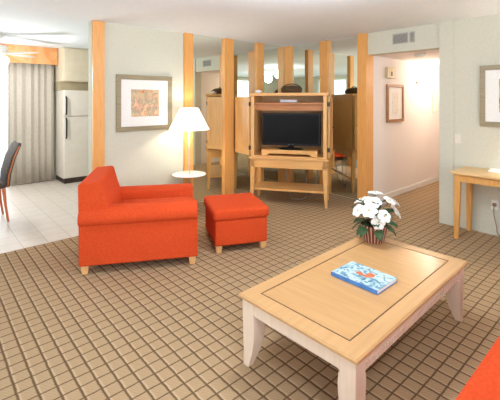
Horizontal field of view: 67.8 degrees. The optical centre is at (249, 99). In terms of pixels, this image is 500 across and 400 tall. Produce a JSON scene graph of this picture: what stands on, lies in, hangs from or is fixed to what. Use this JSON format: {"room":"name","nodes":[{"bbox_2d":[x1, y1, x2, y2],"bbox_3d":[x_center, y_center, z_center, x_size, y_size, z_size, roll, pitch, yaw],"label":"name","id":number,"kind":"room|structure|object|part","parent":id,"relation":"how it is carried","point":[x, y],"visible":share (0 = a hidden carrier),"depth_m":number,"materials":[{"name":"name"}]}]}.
{"room":"hotel room","nodes":[
{"label":"hotel room","id":0,"kind":"room"},
{"bbox_2d":[53,90,55,178],"bbox_3d":[-4.791,0.282,6.484,6.760,2.515,0.160,0,0,-42],"label":"wall","id":1,"kind":"structure","parent":0,"point":[54,90],"depth_m":7.25,"materials":[{"name":"beige paint"}]},
{"bbox_2d":[1,44,57,65],"bbox_3d":[-4.900,-0.816,6.084,3.145,0.312,0.285,0,0,-42],"label":"valance","id":2,"kind":"object","parent":1,"relation":"attached to","point":[48,56],"visible":0.9,"depth_m":6.76,"materials":[{"name":"orange wood"}]},
{"bbox_2d":[8,62,53,184],"bbox_3d":[-4.862,0.364,6.097,3.020,2.312,0.072,0,0,-42],"label":"curtain","id":3,"kind":"object","parent":2,"relation":"hanging from","point":[30,86],"visible":0.82,"depth_m":6.82,"materials":[{"name":"grey fabric"}]},
{"bbox_2d":[54,47,87,90],"bbox_3d":[-3.317,-0.578,7.287,0.800,0.785,0.585,0,0,-42],"label":"upper cabinet","id":4,"kind":"object","parent":1,"relation":"attached to","point":[71,71],"visible":0.52,"depth_m":6.99,"materials":[{"name":"beige laminate"}]},
{"bbox_3d":[-3.145,-0.652,7.063,0.720,0.585,0.020,0,0,-42],"label":"cupboard door","id":5,"kind":"part","parent":4,"relation":"part of","materials":[{"name":"beige laminate"}]},
{"bbox_2d":[88,21,280,202],"bbox_3d":[-0.681,0.282,5.759,3.475,2.515,0.120,0,0,-42],"label":"wall","id":6,"kind":"structure","parent":0,"point":[147,157],"depth_m":4.98,"materials":[{"name":"beige paint"}]},
{"bbox_2d":[92,20,104,170],"bbox_3d":[-1.875,0.282,4.600,0.144,2.515,0.030,0,0,-42],"label":"pilaster","id":7,"kind":"object","parent":6,"relation":"attached to","point":[98,27],"visible":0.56,"depth_m":4.59,"materials":[{"name":"orange wood"}]},
{"bbox_2d":[116,74,171,131],"bbox_3d":[-1.409,0.040,5.012,0.800,0.740,0.028,0,0,-42],"label":"framed picture","id":8,"kind":"object","parent":6,"relation":"attached to","point":[143,102],"visible":0.86,"depth_m":4.99},
{"bbox_2d":[131,89,158,116],"bbox_3d":[-1.410,0.040,5.013,0.400,0.360,0.002,0,0,-42],"label":"print","id":9,"kind":"object","parent":8,"relation":"attached to","point":[144,102],"depth_m":5.01},
{"bbox_2d":[183,33,192,185],"bbox_3d":[-0.904,0.282,5.448,0.142,2.515,0.050,0,0,-42],"label":"pilaster","id":10,"kind":"object","parent":6,"relation":"attached to","point":[187,37],"visible":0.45,"depth_m":5.41,"materials":[{"name":"orange wood"}]},
{"bbox_2d":[193,35,222,201],"bbox_3d":[-0.646,0.280,5.704,0.581,2.500,0.007,0,0,-42],"label":"wall mirror","id":11,"kind":"object","parent":6,"relation":"attached to","point":[207,51],"visible":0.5,"depth_m":5.70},
{"bbox_2d":[223,38,233,194],"bbox_3d":[-0.344,0.282,5.944,0.185,2.515,0.050,0,0,-42],"label":"pilaster","id":12,"kind":"object","parent":6,"relation":"attached to","point":[228,44],"visible":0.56,"depth_m":5.91,"materials":[{"name":"orange wood"}]},
{"bbox_2d":[234,40,255,193],"bbox_3d":[-0.096,0.280,6.192,0.511,2.500,0.007,0,0,-42],"label":"wall mirror","id":13,"kind":"object","parent":6,"relation":"attached to","point":[244,52],"visible":0.5,"depth_m":6.18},
{"bbox_2d":[256,43,263,182],"bbox_3d":[0.168,0.282,6.399,0.155,2.515,0.050,0,0,-42],"label":"pilaster","id":14,"kind":"object","parent":6,"relation":"attached to","point":[259,46],"visible":0.46,"depth_m":6.38,"materials":[{"name":"orange wood"}]},
{"bbox_2d":[264,44,283,181],"bbox_3d":[0.437,0.280,6.665,0.597,2.500,0.007,0,0,-42],"label":"wall mirror","id":15,"kind":"object","parent":6,"relation":"attached to","point":[273,55],"visible":0.36,"depth_m":6.64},
{"bbox_2d":[0,179,499,399],"bbox_3d":[0.473,1.569,4.062,11.100,0.063,10.450,0,0,-42],"label":"floor","id":16,"kind":"structure","parent":0,"point":[163,329],"depth_m":2.66,"materials":[{"name":"carpet"}]},
{"bbox_2d":[0,141,20,221],"bbox_3d":[-3.328,1.046,4.734,0.656,0.982,0.496,0,0,-42],"label":"dining chair","id":17,"kind":"object","parent":16,"relation":"on","point":[11,154],"visible":1,"depth_m":4.73,"materials":[{"name":"grey fabric"}]},
{"bbox_3d":[-3.346,1.304,4.986,0.084,0.467,0.042,0,0,-42],"label":"leg","id":18,"kind":"part","parent":17,"relation":"part of","materials":[{"name":"brown wood"}]},
{"bbox_3d":[-3.390,1.069,4.679,0.490,0.082,0.470,0,0,-42],"label":"seat","id":19,"kind":"part","parent":17,"relation":"part of","materials":[{"name":"grey fabric"}]},
{"bbox_3d":[-3.081,1.304,4.686,0.084,0.467,0.042,0,0,-42],"label":"leg","id":20,"kind":"part","parent":17,"relation":"part of","materials":[{"name":"brown wood"}]},
{"bbox_3d":[-3.158,0.828,4.885,0.202,0.545,0.470,0,0,-42],"label":"backrest","id":21,"kind":"part","parent":17,"relation":"part of","materials":[{"name":"grey fabric"}]},
{"bbox_3d":[-2.996,0.844,4.717,0.141,0.514,0.029,0,0,-38],"label":"trim","id":22,"kind":"part","parent":17,"relation":"part of","materials":[{"name":"brown wood"}]},
{"bbox_2d":[55,90,87,183],"bbox_3d":[-3.310,0.680,7.241,0.720,1.720,0.654,0,0,-42],"label":"refrigerator","id":23,"kind":"object","parent":16,"relation":"on","point":[71,106],"visible":0.65,"depth_m":6.95,"materials":[{"name":"white metal"}]},
{"bbox_3d":[-3.356,0.105,6.804,0.028,0.351,0.061,0,0,-42],"label":"handle","id":24,"kind":"part","parent":23,"relation":"part of","materials":[{"name":"black plastic"}]},
{"bbox_3d":[-3.356,0.515,6.804,0.028,0.391,0.061,0,0,-42],"label":"handle","id":25,"kind":"part","parent":23,"relation":"part of","materials":[{"name":"black plastic"}]},
{"bbox_3d":[-3.324,1.495,7.258,0.700,0.090,0.570,0,0,-42],"label":"kick plate","id":26,"kind":"part","parent":23,"relation":"part of","materials":[{"name":"brown plastic"}]},
{"bbox_3d":[-3.147,0.874,7.058,0.720,1.132,0.055,0,0,-42],"label":"fridge door","id":27,"kind":"part","parent":23,"relation":"part of","materials":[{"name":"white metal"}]},
{"bbox_3d":[-3.147,0.058,7.058,0.720,0.475,0.055,0,0,-42],"label":"freezer door","id":28,"kind":"part","parent":23,"relation":"part of","materials":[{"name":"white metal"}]},
{"bbox_2d":[77,166,197,274],"bbox_3d":[-1.089,1.129,3.779,1.044,0.821,0.946,0,0,-13],"label":"armchair","id":29,"kind":"object","parent":16,"relation":"on","point":[116,223],"visible":1,"depth_m":3.37,"materials":[{"name":"red fabric"}]},
{"bbox_3d":[-1.449,0.979,3.693,0.304,0.521,0.840,0,0,-13],"label":"backrest","id":30,"kind":"part","parent":29,"relation":"part of","materials":[{"name":"fabric"}]},
{"bbox_3d":[-1.009,1.206,3.431,1.040,0.512,0.233,0,0,-13],"label":"arm","id":31,"kind":"part","parent":29,"relation":"part of"},
{"bbox_3d":[-1.164,1.206,4.127,1.040,0.512,0.233,0,0,-13],"label":"arm","id":32,"kind":"part","parent":29,"relation":"part of"},
{"bbox_2d":[121,197,192,202],"bbox_3d":[-0.955,1.103,3.808,0.770,0.155,0.470,0,0,-13],"label":"seat cushion","id":33,"kind":"object","parent":29,"relation":"on","point":[123,199],"depth_m":3.88,"materials":[{"name":"fabric"}]},
{"bbox_2d":[169,108,208,211],"bbox_3d":[-0.846,0.825,5.172,0.560,1.430,0.560,0,0,-42],"label":"floor lamp","id":34,"kind":"object","parent":16,"relation":"on","point":[186,119],"visible":0.84,"depth_m":5.03,"materials":[{"name":"white fabric"}]},
{"bbox_2d":[172,171,205,177],"bbox_3d":[-0.846,1.042,5.172,0.474,0.035,0.474,0,0,-42],"label":"tray","id":35,"kind":"object","parent":34,"relation":"on","point":[182,174],"depth_m":5.12,"materials":[{"name":"white paint"}]},
{"bbox_3d":[-0.846,0.260,5.172,0.560,0.300,0.560,0,0,-42],"label":"lamp shade","id":36,"kind":"part","parent":34,"relation":"part of","materials":[{"name":"white fabric"}]},
{"bbox_2d":[204,193,268,252],"bbox_3d":[-0.167,1.314,4.073,0.590,0.452,0.630,0,0,-17],"label":"ottoman","id":37,"kind":"object","parent":16,"relation":"on","point":[240,218],"visible":1,"depth_m":3.81,"materials":[{"name":"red fabric"}]},
{"bbox_2d":[204,193,268,220],"bbox_3d":[-0.167,1.151,4.073,0.590,0.127,0.630,0,0,-17],"label":"cushion","id":38,"kind":"object","parent":37,"relation":"on","point":[240,206],"depth_m":3.84,"materials":[{"name":"fabric"}]},
{"bbox_2d":[235,93,334,208],"bbox_3d":[0.494,0.718,5.662,1.539,1.645,0.540,0,0,14],"label":"armoire","id":39,"kind":"object","parent":16,"relation":"on","point":[248,110],"visible":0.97,"depth_m":5.53,"materials":[{"name":"brown wood"}]},
{"bbox_3d":[-0.112,0.388,5.731,0.032,0.875,0.440,0,0,-31],"label":"door frame","id":40,"kind":"part","parent":39,"relation":"part of","materials":[{"name":"brown wood"}]},
{"bbox_3d":[-0.112,0.388,5.731,0.022,0.875,0.440,0,0,-31],"label":"door","id":41,"kind":"part","parent":39,"relation":"part of","materials":[{"name":"brown wood"}]},
{"bbox_3d":[0.044,1.210,5.560,0.068,0.660,0.068,0,0,14],"label":"leg","id":42,"kind":"part","parent":39,"relation":"part of","materials":[{"name":"brown wood"}]},
{"bbox_3d":[0.154,1.210,5.986,0.068,0.660,0.068,0,0,14],"label":"leg","id":43,"kind":"part","parent":39,"relation":"part of","materials":[{"name":"brown wood"}]},
{"bbox_2d":[254,102,322,103],"bbox_3d":[0.612,0.051,5.643,1.010,0.022,0.460,0,0,14],"label":"shelf","id":44,"kind":"object","parent":39,"relation":"attached to","point":[254,102],"depth_m":5.52,"materials":[{"name":"brown wood"}]},
{"bbox_3d":[0.609,0.917,5.633,1.170,0.155,0.540,0,0,14],"label":"stand frame","id":45,"kind":"part","parent":39,"relation":"part of","materials":[{"name":"brown wood"}]},
{"bbox_2d":[254,181,323,193],"bbox_3d":[0.613,1.320,5.647,1.100,0.030,0.470,0,0,14],"label":"shelf","id":46,"kind":"object","parent":39,"relation":"attached to","point":[260,185],"depth_m":5.55,"materials":[{"name":"brown wood"}]},
{"bbox_2d":[280,100,298,102],"bbox_3d":[0.589,0.017,5.555,0.250,0.045,0.180,0,0,14],"label":"cable box","id":47,"kind":"object","parent":39,"relation":"on","point":[281,101],"visible":1,"depth_m":5.48,"materials":[{"name":"silver metal"}]},
{"bbox_3d":[0.622,0.108,5.681,1.010,0.093,0.380,0,0,14],"label":"rail","id":48,"kind":"part","parent":39,"relation":"part of","materials":[{"name":"brown wood"}]},
{"bbox_3d":[0.610,-0.083,5.635,1.160,0.045,0.535,0,0,14],"label":"cornice","id":49,"kind":"part","parent":39,"relation":"part of","materials":[{"name":"brown wood"}]},
{"bbox_2d":[261,147,318,156],"bbox_3d":[0.607,0.776,5.582,0.820,0.085,0.320,0,0,14],"label":"tv stand","id":50,"kind":"object","parent":39,"relation":"on","point":[313,152],"visible":0.98,"depth_m":5.45,"materials":[{"name":"brown wood"}]},
{"bbox_2d":[262,113,320,149],"bbox_3d":[0.611,0.466,5.560,0.880,0.535,0.248,0,0,14],"label":"television","id":51,"kind":"object","parent":50,"relation":"on","point":[290,130],"visible":1,"depth_m":5.53,"materials":[{"name":"black plastic"}]},
{"bbox_2d":[281,84,301,92],"bbox_3d":[0.629,-0.177,5.628,0.331,0.143,0.324,0,0,14],"label":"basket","id":52,"kind":"object","parent":39,"relation":"on","point":[291,88],"visible":0.97,"depth_m":5.51,"materials":[{"name":"brown wicker"}]},
{"bbox_3d":[0.629,-0.186,5.628,0.300,0.071,0.300,0,0,14],"label":"lid","id":53,"kind":"part","parent":52,"relation":"part of","materials":[{"name":"wicker"}]},
{"bbox_2d":[281,88,301,92],"bbox_3d":[0.629,-0.139,5.628,0.324,0.065,0.324,0,0,14],"label":"bowl","id":54,"kind":"object","parent":52,"relation":"on","point":[284,90],"depth_m":5.50,"materials":[{"name":"wicker"}]},
{"bbox_3d":[1.069,1.210,5.296,0.068,0.660,0.068,0,0,14],"label":"leg","id":55,"kind":"part","parent":39,"relation":"part of","materials":[{"name":"brown wood"}]},
{"bbox_3d":[1.178,1.210,5.722,0.068,0.660,0.068,0,0,14],"label":"leg","id":56,"kind":"part","parent":39,"relation":"part of","materials":[{"name":"brown wood"}]},
{"bbox_3d":[1.185,0.388,5.488,0.022,0.875,0.480,0,0,17],"label":"door","id":57,"kind":"part","parent":39,"relation":"part of","materials":[{"name":"brown wood"}]},
{"bbox_3d":[1.185,0.388,5.488,0.032,0.875,0.480,0,0,17],"label":"door frame","id":58,"kind":"part","parent":39,"relation":"part of","materials":[{"name":"brown wood"}]},
{"bbox_2d":[285,168,306,198],"bbox_3d":[0.715,1.232,5.838,0.352,0.625,0.147,0,0,14],"label":"power cord","id":59,"kind":"object","parent":16,"relation":"on","point":[285,168],"visible":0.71,"depth_m":5.86,"materials":[{"name":"black plastic"}]},
{"bbox_2d":[238,236,467,399],"bbox_3d":[0.728,1.333,2.388,1.458,0.414,0.778,0,0,-43],"label":"coffee table","id":60,"kind":"object","parent":16,"relation":"on","point":[349,326],"visible":0.91,"depth_m":2.12,"materials":[{"name":"brown wood"}]},
{"bbox_3d":[0.023,1.349,2.170,0.096,0.383,0.096,0,0,-43],"label":"leg","id":61,"kind":"part","parent":60,"relation":"part of","materials":[{"name":"white wood"}]},
{"bbox_3d":[0.465,1.349,1.698,0.096,0.383,0.096,0,0,-43],"label":"leg","id":62,"kind":"part","parent":60,"relation":"part of","materials":[{"name":"white wood"}]},
{"bbox_3d":[0.728,1.141,2.388,1.262,0.028,0.582,0,0,-43],"label":"inset panel","id":63,"kind":"part","parent":60,"relation":"part of","materials":[{"name":"brown wood"}]},
{"bbox_2d":[331,261,396,294],"bbox_3d":[0.716,1.113,2.346,0.238,0.026,0.324,0,0,-42],"label":"book","id":64,"kind":"object","parent":60,"relation":"on","point":[374,281],"visible":1,"depth_m":2.31,"materials":[{"name":"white paper"}]},
{"bbox_2d":[356,271,374,277],"bbox_3d":[0.731,1.101,2.354,0.075,0.001,0.111,0,0,-42],"label":"picture","id":65,"kind":"object","parent":64,"relation":"on","point":[364,274],"depth_m":2.35,"materials":[{"name":"orange"}]},
{"bbox_2d":[352,191,400,243],"bbox_3d":[0.995,0.929,2.981,0.389,0.393,0.382,0,0,-42],"label":"potted flowers","id":66,"kind":"object","parent":60,"relation":"on","point":[373,231],"visible":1,"depth_m":2.90,"materials":[{"name":"white plant"}]},
{"bbox_3d":[0.850,0.865,2.921,0.016,0.106,0.116,42,-15,-18],"label":"flower","id":67,"kind":"part","parent":66,"relation":"part of","materials":[{"name":"white plant"}]},
{"bbox_3d":[0.907,0.809,3.024,0.129,0.020,0.141,-29,-12,23],"label":"flower","id":68,"kind":"part","parent":66,"relation":"part of","materials":[{"name":"white plant"}]},
{"bbox_3d":[0.913,0.846,2.849,0.128,0.117,0.018,0,-44,31],"label":"flower","id":69,"kind":"part","parent":66,"relation":"part of","materials":[{"name":"white plant"}]},
{"bbox_3d":[0.957,0.795,2.895,0.140,0.020,0.128,0,25,23],"label":"flower","id":70,"kind":"part","parent":66,"relation":"part of","materials":[{"name":"white plant"}]},
{"bbox_3d":[0.993,1.058,2.982,0.216,0.135,0.216,0,0,-42],"label":"pot","id":71,"kind":"part","parent":66,"relation":"part of","materials":[{"name":"red ceramic"}]},
{"bbox_3d":[1.008,0.746,2.998,0.113,0.018,0.123,7,-5,-44],"label":"flower","id":72,"kind":"part","parent":66,"relation":"part of","materials":[{"name":"white plant"}]},
{"bbox_3d":[0.976,0.931,2.829,0.111,0.102,0.016,0,-23,6],"label":"flower","id":73,"kind":"part","parent":66,"relation":"part of","materials":[{"name":"white plant"}]},
{"bbox_3d":[1.020,0.883,2.826,0.111,0.101,0.016,0,-35,-10],"label":"flower","id":74,"kind":"part","parent":66,"relation":"part of","materials":[{"name":"white plant"}]},
{"bbox_3d":[1.094,0.786,2.909,0.100,0.015,0.109,36,20,30],"label":"flower","id":75,"kind":"part","parent":66,"relation":"part of","materials":[{"name":"white plant"}]},
{"bbox_3d":[1.147,0.871,2.920,0.018,0.119,0.130,-39,-14,18],"label":"flower","id":76,"kind":"part","parent":66,"relation":"part of","materials":[{"name":"white plant"}]},
{"bbox_3d":[1.432,1.349,2.606,0.096,0.383,0.096,0,0,-43],"label":"leg","id":77,"kind":"part","parent":60,"relation":"part of","materials":[{"name":"white wood"}]},
{"bbox_2d":[450,166,499,238],"bbox_3d":[2.833,1.165,3.811,0.467,0.750,1.300,0,0,-42],"label":"writing desk","id":78,"kind":"object","parent":16,"relation":"on","point":[470,175],"visible":1,"depth_m":4.11,"materials":[{"name":"brown wood"}]},
{"bbox_3d":[2.312,1.179,4.137,0.060,0.722,0.060,0,0,-42],"label":"leg","id":79,"kind":"part","parent":78,"relation":"part of","materials":[{"name":"brown wood"}]},
{"bbox_3d":[2.585,1.179,4.379,0.060,0.722,0.060,0,0,-42],"label":"leg","id":80,"kind":"part","parent":78,"relation":"part of","materials":[{"name":"brown wood"}]},
{"bbox_2d":[488,168,499,172],"bbox_3d":[2.801,0.783,4.076,0.300,0.012,0.220,0,0,40],"label":"paper stack","id":81,"kind":"object","parent":78,"relation":"on","point":[495,170],"visible":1,"depth_m":4.10,"materials":[{"name":"white paper"}]},
{"bbox_2d":[455,336,499,399],"bbox_3d":[1.659,1.120,1.565,2.320,0.840,0.940,0,0,-42],"label":"sofa","id":82,"kind":"object","parent":16,"relation":"on","point":[484,384],"visible":1,"depth_m":1.44,"materials":[{"name":"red fabric"}]},
{"bbox_2d":[0,0,499,48],"bbox_3d":[-0.911,-1.015,2.835,7.720,0.080,10.770,0,0,-42],"label":"ceiling","id":83,"kind":"structure","parent":0,"point":[58,24],"depth_m":4.29,"materials":[{"name":"paint"}]},
{"bbox_2d":[0,34,37,66],"bbox_3d":[-3.753,-0.732,5.501,1.123,0.484,1.129,0,0,-42],"label":"ceiling fan","id":84,"kind":"object","parent":83,"relation":"hanging from","point":[4,60],"visible":1,"depth_m":5.48,"materials":[{"name":"white paint"}]},
{"bbox_3d":[-3.712,-0.822,5.503,0.220,0.304,0.220,0,0,-42],"label":"motor","id":85,"kind":"part","parent":84,"relation":"part of","materials":[{"name":"white paint"}]},
{"bbox_3d":[-3.712,-0.579,5.503,0.270,0.178,0.270,0,0,-42],"label":"globe","id":86,"kind":"part","parent":84,"relation":"part of","materials":[{"name":"white glass"}]},
{"bbox_3d":[-3.373,-0.695,5.488,0.519,0.008,0.132,0,16,2],"label":"blade","id":87,"kind":"part","parent":84,"relation":"part of","materials":[{"name":"white paint"}]},
{"bbox_3d":[-3.594,-0.695,5.821,0.132,0.008,0.519,17,6,20],"label":"blade","id":88,"kind":"part","parent":84,"relation":"part of","materials":[{"name":"white paint"}]},
{"bbox_2d":[297,14,499,228],"bbox_3d":[2.955,0.282,4.173,0.160,2.515,7.320,0,0,-42],"label":"wall","id":89,"kind":"structure","parent":0,"point":[476,39],"depth_m":4.42,"materials":[{"name":"beige paint"}]},
{"bbox_2d":[284,46,291,182],"bbox_3d":[0.700,0.282,6.783,0.050,2.515,0.158,0,0,-42],"label":"pilaster","id":90,"kind":"object","parent":89,"relation":"attached to","point":[287,50],"visible":0.45,"depth_m":6.75,"materials":[{"name":"orange wood"}]},
{"bbox_2d":[292,43,319,183],"bbox_3d":[0.985,0.280,6.492,0.007,2.500,0.651,0,0,-42],"label":"wall mirror","id":91,"kind":"object","parent":89,"relation":"attached to","point":[305,58],"visible":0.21,"depth_m":6.49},
{"bbox_2d":[320,40,329,193],"bbox_3d":[1.238,0.282,6.168,0.060,2.515,0.165,0,0,-42],"label":"pilaster","id":92,"kind":"object","parent":89,"relation":"attached to","point":[324,45],"visible":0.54,"depth_m":6.13,"materials":[{"name":"orange wood"}]},
{"bbox_2d":[330,37,356,198],"bbox_3d":[1.524,0.280,5.884,0.007,2.500,0.636,0,0,-42],"label":"wall mirror","id":93,"kind":"object","parent":89,"relation":"attached to","point":[343,52],"visible":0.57,"depth_m":5.91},
{"bbox_2d":[393,31,414,43],"bbox_3d":[2.076,-0.838,5.034,0.011,0.140,0.305,0,0,-42],"label":"air vent","id":94,"kind":"object","parent":89,"relation":"in","point":[400,38],"visible":1,"depth_m":5.03,"materials":[{"name":"grey metal"}]},
{"bbox_3d":[2.046,-0.838,5.068,0.011,0.140,0.213,0,0,-42],"label":"vent frame","id":95,"kind":"part","parent":94,"relation":"part of","materials":[{"name":"grey metal"}]},
{"bbox_2d":[439,20,453,225],"bbox_3d":[2.441,0.282,4.617,0.021,2.515,0.168,0,0,-42],"label":"trim","id":96,"kind":"structure","parent":89,"relation":"attached to","point":[446,29],"depth_m":4.61,"materials":[{"name":"beige paint"}]},
{"bbox_2d":[455,134,460,143],"bbox_3d":[2.529,0.470,4.523,0.010,0.116,0.072,0,0,-42],"label":"light switch","id":97,"kind":"object","parent":89,"relation":"attached to","point":[457,136],"visible":1,"depth_m":4.52,"materials":[{"name":"beige plastic"}]},
{"bbox_2d":[460,220,499,235],"bbox_3d":[3.903,1.498,2.974,0.011,0.085,4.228,0,0,-42],"label":"baseboard","id":98,"kind":"structure","parent":89,"relation":"attached to","point":[476,227],"depth_m":4.32,"materials":[{"name":"beige paint"}]},
{"bbox_2d":[480,65,499,126],"bbox_3d":[2.947,-0.047,4.038,0.028,0.700,0.800,0,0,-42],"label":"framed picture","id":99,"kind":"object","parent":89,"relation":"attached to","point":[489,74],"visible":1,"depth_m":4.26},
{"bbox_2d":[499,79,499,112],"bbox_3d":[2.947,-0.047,4.039,0.002,0.380,0.420,0,0,-42],"label":"print","id":100,"kind":"object","parent":99,"relation":"attached to","point":[499,79],"depth_m":4.19},
{"bbox_2d":[491,200,498,209],"bbox_3d":[2.777,1.195,4.226,0.034,0.110,0.072,0,0,-42],"label":"wall outlet","id":101,"kind":"object","parent":89,"relation":"attached to","point":[495,203],"visible":1,"depth_m":4.22,"materials":[{"name":"white plastic"}]},
{"bbox_2d":[493,206,499,235],"bbox_3d":[2.831,1.365,4.131,0.030,0.343,0.223,0,0,-42],"label":"lamp cord","id":102,"kind":"object","parent":101,"relation":"hanging from","point":[494,206],"visible":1,"depth_m":4.19,"materials":[{"name":"grey plastic"}]},
{"bbox_2d":[373,56,438,196],"bbox_3d":[3.111,0.440,6.784,3.540,2.200,0.160,0,0,-42],"label":"wall","id":103,"kind":"structure","parent":0,"point":[406,152],"depth_m":6.23,"materials":[{"name":"paint"}]},
{"bbox_2d":[357,33,372,203],"bbox_3d":[1.713,0.282,5.527,0.200,2.515,0.145,0,0,-42],"label":"pilaster","id":104,"kind":"object","parent":103,"relation":"attached to","point":[364,61],"visible":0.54,"depth_m":5.46,"materials":[{"name":"orange wood"}]},
{"bbox_2d":[385,67,395,78],"bbox_3d":[2.208,-0.425,5.843,0.260,0.170,0.047,0,0,-42],"label":"door chime","id":105,"kind":"object","parent":103,"relation":"attached to","point":[390,72],"visible":1,"depth_m":5.80,"materials":[{"name":"beige plastic"}]},
{"bbox_2d":[386,84,403,122],"bbox_3d":[2.330,0.050,5.963,0.540,0.600,0.028,0,0,-42],"label":"framed picture","id":106,"kind":"object","parent":103,"relation":"attached to","point":[394,93],"visible":1,"depth_m":5.94,"materials":[{"name":"brown wood"}]},
{"bbox_2d":[392,92,397,113],"bbox_3d":[2.329,0.050,5.964,0.200,0.340,0.002,0,0,-42],"label":"print","id":107,"kind":"object","parent":106,"relation":"attached to","point":[394,94],"depth_m":5.96},
{"bbox_2d":[378,176,438,199],"bbox_3d":[3.106,1.498,6.662,3.670,0.085,0.013,0,0,-42],"label":"baseboard","id":108,"kind":"structure","parent":103,"relation":"attached to","point":[435,179],"depth_m":6.29,"materials":[{"name":"white paint"}]},
{"bbox_2d":[414,73,427,83],"bbox_3d":[2.950,-0.367,6.439,0.364,0.174,0.140,0,0,-42],"label":"wall sconce","id":109,"kind":"object","parent":103,"relation":"attached to","point":[417,76],"visible":1,"depth_m":6.45,"materials":[{"name":"white glass"}]},
{"bbox_3d":[2.866,-0.398,6.353,0.124,0.112,0.122,0,0,-42],"label":"globe","id":110,"kind":"part","parent":109,"relation":"part of","materials":[{"name":"white glass"}]},
{"bbox_3d":[3.046,-0.398,6.512,0.124,0.112,0.122,0,0,-42],"label":"globe","id":111,"kind":"part","parent":109,"relation":"part of","materials":[{"name":"white glass"}]},
{"bbox_2d":[432,89,436,111],"bbox_3d":[3.452,0.010,6.958,0.160,0.420,0.028,0,0,-42],"label":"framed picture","id":112,"kind":"object","parent":103,"relation":"attached to","point":[434,91],"visible":1,"depth_m":6.96,"materials":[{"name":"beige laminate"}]},
{"bbox_2d":[376,49,438,64],"bbox_3d":[3.501,-0.690,6.346,3.540,0.060,1.333,0,0,-42],"label":"ceiling","id":113,"kind":"structure","parent":0,"point":[432,56],"depth_m":5.64,"materials":[{"name":"paint"}]},
{"bbox_2d":[414,53,425,56],"bbox_3d":[2.441,-0.637,5.340,0.150,0.044,0.150,0,0,-42],"label":"smoke detector","id":114,"kind":"object","parent":113,"relation":"attached to","point":[420,54],"visible":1,"depth_m":5.29,"materials":[{"name":"white paint"}]}
]}

